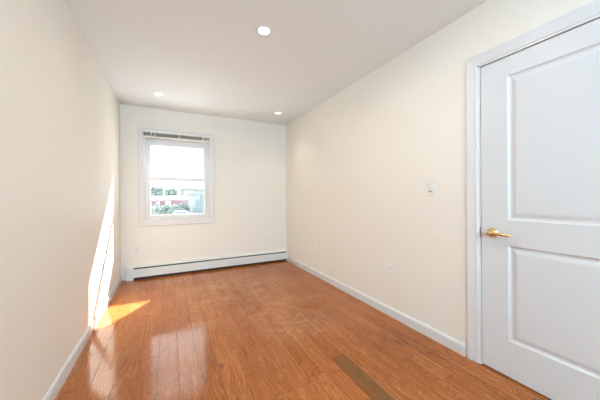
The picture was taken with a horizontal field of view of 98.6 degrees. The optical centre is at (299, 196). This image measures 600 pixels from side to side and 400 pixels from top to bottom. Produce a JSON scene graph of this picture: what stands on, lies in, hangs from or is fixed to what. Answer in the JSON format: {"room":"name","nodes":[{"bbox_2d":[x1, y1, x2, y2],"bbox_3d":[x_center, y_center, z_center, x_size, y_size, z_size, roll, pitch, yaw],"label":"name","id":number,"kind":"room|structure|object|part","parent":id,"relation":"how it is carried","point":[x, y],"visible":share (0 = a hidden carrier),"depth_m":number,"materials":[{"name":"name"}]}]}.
{"room":"empty bedroom","nodes":[
{"label":"empty bedroom","id":0,"kind":"room"},
{"bbox_2d":[0,0,120,399],"bbox_3d":[-0.933,-0.018,0.325,0.150,2.569,7.561,0,0,-27],"label":"wall","id":1,"kind":"structure","parent":0,"point":[60,230],"depth_m":1.47,"materials":[{"name":"beige paint"}]},
{"bbox_2d":[42,275,121,399],"bbox_3d":[-0.853,1.122,0.361,0.014,0.088,7.261,0,0,-27],"label":"baseboard","id":2,"kind":"structure","parent":1,"relation":"attached to","point":[54,389],"depth_m":1.86,"materials":[{"name":"white wood"}]},
{"bbox_2d":[120,104,285,277],"bbox_3d":[-1.414,-0.015,4.234,2.520,2.569,0.150,0,0,-27],"label":"wall","id":3,"kind":"structure","parent":0,"point":[250,156],"depth_m":4.22,"materials":[{"name":"beige paint"}]},
{"bbox_2d":[135,245,139,252],"bbox_3d":[-2.320,0.750,3.685,0.070,0.115,0.008,0,0,-27],"label":"wall outlet","id":4,"kind":"object","parent":3,"relation":"attached to","point":[137,247],"visible":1,"depth_m":3.68,"materials":[{"name":"white plastic"}]},
{"bbox_2d":[138,127,213,226],"bbox_3d":[-1.875,-0.287,3.978,1.040,1.425,0.142,0,0,-27],"label":"window","id":5,"kind":"structure","parent":3,"relation":"in","point":[144,194],"depth_m":3.90,"materials":[{"name":"white plastic"}]},
{"bbox_2d":[143,130,209,218],"bbox_3d":[-1.843,-0.315,3.915,0.914,1.283,0.045,0,0,-27],"label":"window blind","id":6,"kind":"object","parent":5,"relation":"attached to","point":[150,134],"visible":1,"depth_m":3.87,"materials":[{"name":"white plastic"}]},
{"bbox_3d":[-1.846,-0.869,3.916,0.910,0.022,0.035,0,0,-27],"label":"rail","id":7,"kind":"part","parent":6,"relation":"part of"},
{"bbox_3d":[-1.889,-0.570,4.003,0.844,0.660,0.032,0,0,-27],"label":"sash","id":8,"kind":"part","parent":5,"relation":"part of","materials":[{"name":"glass"}]},
{"bbox_3d":[-1.869,0.016,3.971,0.844,0.612,0.032,0,0,-27],"label":"sash","id":9,"kind":"part","parent":5,"relation":"part of","materials":[{"name":"glass"}]},
{"bbox_2d":[126,250,287,281],"bbox_3d":[-1.326,1.072,4.151,2.443,0.193,0.067,0,0,-27],"label":"baseboard heater","id":10,"kind":"object","parent":3,"relation":"attached to","point":[178,267],"visible":1,"depth_m":4.02,"materials":[{"name":"metal"}]},
{"bbox_3d":[-1.299,1.068,4.167,2.355,0.178,0.062,0,0,-27],"label":"panel","id":11,"kind":"part","parent":10,"relation":"part of","materials":[{"name":"metal"}]},
{"bbox_2d":[65,0,486,124],"bbox_3d":[0.251,-1.369,0.927,2.820,0.120,7.561,0,0,-27],"label":"ceiling","id":12,"kind":"structure","parent":0,"point":[205,57],"depth_m":2.23,"materials":[{"name":"paint"}]},
{"bbox_2d":[153,92,163,95],"bbox_3d":[-1.785,-1.297,3.257,0.127,0.010,0.127,0,0,-27],"label":"recessed light","id":13,"kind":"object","parent":12,"relation":"in","point":[154,93],"visible":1,"depth_m":3.25,"materials":[{"name":"white"}]},
{"bbox_2d":[256,26,271,35],"bbox_3d":[-0.284,-1.306,2.036,0.127,0.010,0.127,0,0,-27],"label":"recessed light","id":14,"kind":"object","parent":12,"relation":"in","point":[261,30],"visible":1,"depth_m":2.03,"materials":[{"name":"white"}]},
{"bbox_2d":[55,260,551,399],"bbox_3d":[0.266,1.210,0.927,3.120,0.100,7.661,0,0,-27],"label":"floor","id":15,"kind":"structure","parent":0,"point":[277,330],"depth_m":1.97,"materials":[{"name":"brown wood"}]},
{"bbox_2d":[286,0,594,355],"bbox_3d":[1.450,-0.032,1.529,0.150,2.569,7.561,0,0,-27],"label":"wall","id":16,"kind":"structure","parent":0,"point":[360,163],"depth_m":2.37,"materials":[{"name":"beige paint"}]},
{"bbox_2d":[287,256,465,356],"bbox_3d":[1.383,1.109,1.492,0.014,0.088,7.261,0,0,-27],"label":"baseboard","id":17,"kind":"structure","parent":16,"relation":"attached to","point":[442,338],"depth_m":2.44,"materials":[{"name":"white wood"}]},
{"bbox_2d":[388,264,392,276],"bbox_3d":[0.875,0.716,2.500,0.008,0.115,0.070,0,0,-27],"label":"wall outlet","id":18,"kind":"object","parent":16,"relation":"attached to","point":[390,267],"visible":1,"depth_m":2.50,"materials":[{"name":"beige plastic"}]},
{"bbox_2d":[427,180,434,194],"bbox_3d":[1.066,-0.070,2.108,0.013,0.121,0.076,0,0,-27],"label":"light switch","id":19,"kind":"object","parent":16,"relation":"attached to","point":[430,184],"visible":1,"depth_m":2.10,"materials":[{"name":"white plastic"}]},
{"bbox_2d":[466,0,599,399],"bbox_3d":[1.458,0.086,1.456,0.203,2.132,0.944,0,0,-27],"label":"door","id":20,"kind":"structure","parent":16,"relation":"in","point":[533,97],"depth_m":1.50,"materials":[{"name":"white paint"}]},
{"bbox_3d":[1.270,0.240,1.651,0.043,0.027,0.137,0,0,-27],"label":"lever","id":21,"kind":"part","parent":20,"relation":"part of","materials":[{"name":"gold metal"}]},
{"label":"outside","id":22,"kind":"structure","parent":0,"visible":0},
{"bbox_3d":[-30.680,3.889,71.791,130.000,0.300,144.159,0,0,-27],"label":"ground","id":23,"kind":"structure","parent":22,"visible":0},
{"bbox_2d":[151,207,160,214],"bbox_3d":[-24.584,2.699,43.955,1.312,2.010,1.556,0,0,3],"label":"shrub","id":24,"kind":"object","parent":23,"relation":"on","point":[155,212],"visible":0.8,"depth_m":43.84,"materials":[{"name":"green plant"}]},
{"bbox_2d":[151,186,163,195],"bbox_3d":[-38.048,0.498,68.193,3.863,6.593,3.932,0,0,-27],"label":"street tree","id":25,"kind":"object","parent":23,"relation":"on","point":[157,190],"visible":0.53,"depth_m":67.10,"materials":[{"name":"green plant"}]},
{"bbox_2d":[160,204,170,214],"bbox_3d":[-24.209,2.474,46.529,1.845,2.454,1.796,0,0,-27],"label":"shrub","id":26,"kind":"object","parent":23,"relation":"on","point":[165,208],"visible":1,"depth_m":45.94,"materials":[{"name":"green plant"}]},
{"bbox_2d":[152,205,182,214],"bbox_3d":[-26.094,2.707,51.791,6.481,2.321,1.553,0,0,-27],"label":"hedge","id":27,"kind":"object","parent":23,"relation":"on","point":[154,206],"visible":0.16,"depth_m":51.19,"materials":[{"name":"green plant"}]},
{"bbox_2d":[151,194,187,214],"bbox_3d":[-28.210,1.615,56.299,7.350,4.219,6.250,0,0,-27],"label":"brick building","id":28,"kind":"structure","parent":23,"relation":"on","point":[162,200],"depth_m":53.46,"materials":[{"name":"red brick"}]},
{"bbox_2d":[164,188,177,195],"bbox_3d":[-39.530,0.600,78.550,4.241,6.407,4.323,0,0,-27],"label":"street tree","id":29,"kind":"object","parent":23,"relation":"on","point":[168,192],"visible":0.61,"depth_m":77.69,"materials":[{"name":"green plant"}]},
{"bbox_2d":[171,204,180,212],"bbox_3d":[-21.794,2.468,45.279,1.259,2.439,1.850,0,0,14],"label":"shrub","id":30,"kind":"object","parent":23,"relation":"on","point":[174,206],"visible":0.64,"depth_m":44.84,"materials":[{"name":"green plant"}]},
{"bbox_2d":[172,210,192,213],"bbox_3d":[-18.885,2.943,40.868,4.250,1.445,1.700,0,0,-27],"label":"parked car","id":31,"kind":"object","parent":23,"relation":"on","point":[181,211],"visible":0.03,"depth_m":40.27,"materials":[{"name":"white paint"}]},
{"bbox_2d":[179,203,188,211],"bbox_3d":[-21.546,2.433,47.958,1.785,2.507,1.690,0,0,-27],"label":"shrub","id":32,"kind":"object","parent":23,"relation":"on","point":[185,207],"visible":0.62,"depth_m":47.60,"materials":[{"name":"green plant"}]},
{"bbox_2d":[180,189,203,195],"bbox_3d":[-33.107,0.728,82.316,9.000,6.050,7.400,0,0,-27],"label":"block","id":33,"kind":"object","parent":23,"relation":"on","point":[183,191],"visible":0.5,"depth_m":78.22,"materials":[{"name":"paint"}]},
{"bbox_2d":[187,192,203,213],"bbox_3d":[-18.555,1.369,49.892,5.700,4.600,6.600,0,0,-27],"label":"house","id":34,"kind":"structure","parent":23,"relation":"on","point":[195,200],"depth_m":46.60,"materials":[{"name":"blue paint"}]}
]}

